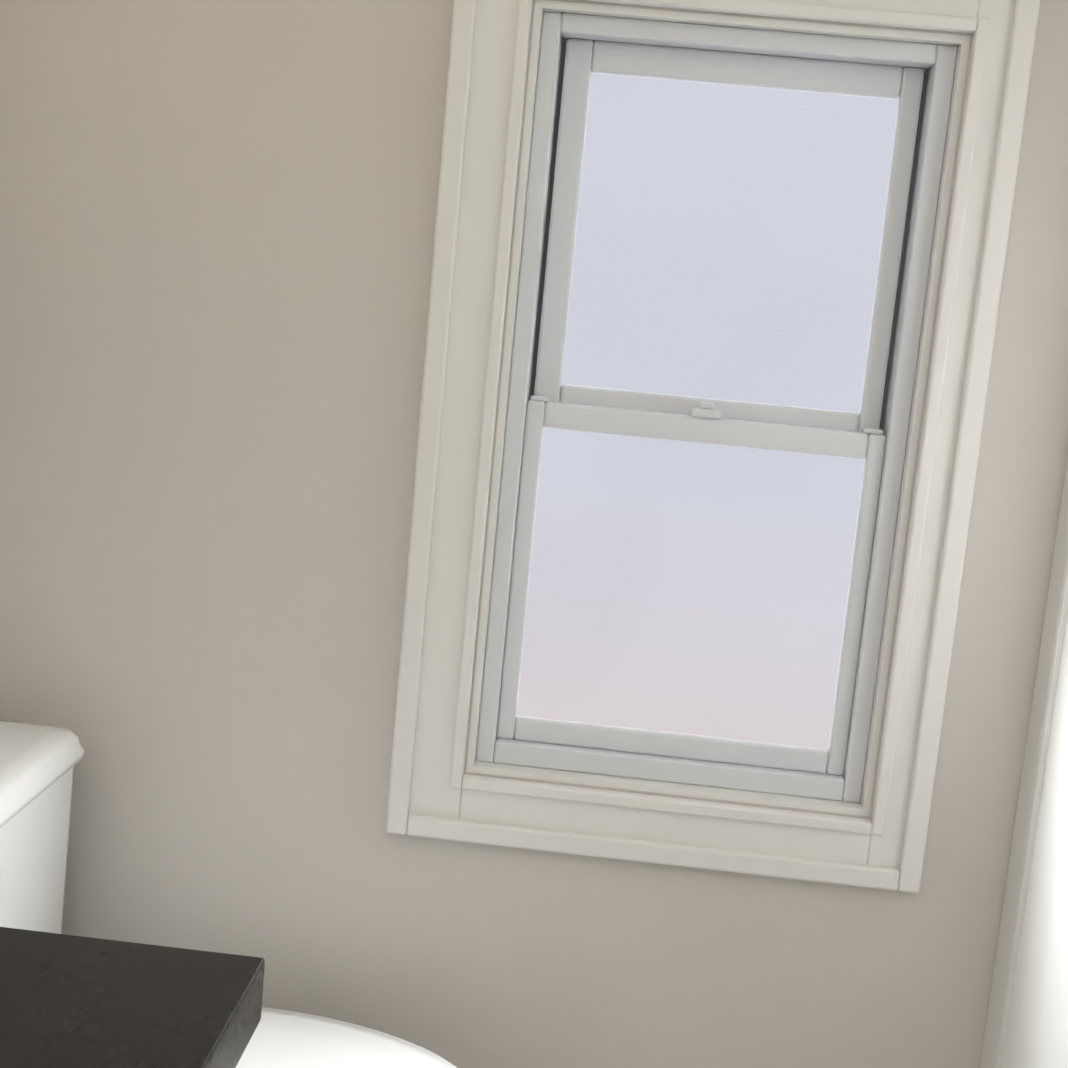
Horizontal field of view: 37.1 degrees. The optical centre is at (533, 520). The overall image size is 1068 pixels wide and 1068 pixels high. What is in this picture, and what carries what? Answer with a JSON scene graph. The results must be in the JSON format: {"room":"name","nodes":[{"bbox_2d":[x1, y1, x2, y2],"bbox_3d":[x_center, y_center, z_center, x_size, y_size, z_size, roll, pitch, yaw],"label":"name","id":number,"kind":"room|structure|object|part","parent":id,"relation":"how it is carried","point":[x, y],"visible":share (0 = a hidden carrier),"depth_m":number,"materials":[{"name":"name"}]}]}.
{"room":"bathroom","nodes":[
{"label":"bathroom","id":0,"kind":"room"},
{"bbox_2d":[0,0,1067,1067],"bbox_3d":[0.567,-0.474,2.012,2.550,3.200,0.120,6,9,3],"label":"wall","id":1,"kind":"structure","parent":0,"point":[216,234],"depth_m":2.09,"materials":[{"name":"paint"}]},
{"bbox_2d":[386,0,1039,892],"bbox_3d":[0.210,-0.131,2.064,0.703,1.163,0.126,6,9,3],"label":"window","id":2,"kind":"structure","parent":1,"relation":"in","point":[728,240],"depth_m":2.07,"materials":[{"name":"white wood"}]},
{"bbox_3d":[0.224,-0.136,2.086,0.514,0.974,0.080,6,9,3],"label":"window sashes","id":3,"kind":"part","parent":2,"relation":"part of","materials":[{"name":"white plastic"}]},
{"bbox_3d":[0.247,1.381,0.727,2.670,0.120,3.301,6,9,3],"label":"floor","id":4,"kind":"structure","parent":0,"visible":0},
{"bbox_2d":[0,719,456,1067],"bbox_3d":[-0.432,0.691,1.893,0.795,0.760,0.452,6,9,3],"label":"toilet","id":5,"kind":"object","parent":4,"relation":"on","point":[38,762],"visible":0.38,"depth_m":1.96,"materials":[{"name":"white ceramic"}]},
{"bbox_3d":[-0.335,0.674,1.883,0.556,0.042,0.380,6,9,3],"label":"seat","id":6,"kind":"part","parent":5,"relation":"part of","materials":[{"name":"white plastic"}]},
{"bbox_2d":[232,1011,260,1067],"bbox_3d":[-0.598,0.842,0.655,0.644,0.806,1.250,6,9,3],"label":"bathroom vanity","id":7,"kind":"object","parent":4,"relation":"on","point":[238,1057],"depth_m":1.17,"materials":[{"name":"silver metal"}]},
{"bbox_2d":[0,927,264,1067],"bbox_3d":[-0.564,0.419,0.590,0.632,0.052,1.300,6,9,3],"label":"countertop","id":8,"kind":"structure","parent":7,"relation":"on","point":[67,1001],"depth_m":1.12,"materials":[{"name":"black stone"}]},
{"bbox_3d":[0.666,-0.222,0.436,0.100,3.200,3.051,6,9,3],"label":"wall","id":9,"kind":"structure","parent":0,"visible":0},
{"bbox_2d":[979,457,1067,1067],"bbox_3d":[0.626,0.155,1.840,0.055,2.026,0.394,6,9,3],"label":"door frame","id":10,"kind":"structure","parent":9,"relation":"attached to","point":[1026,1025],"depth_m":1.97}
]}

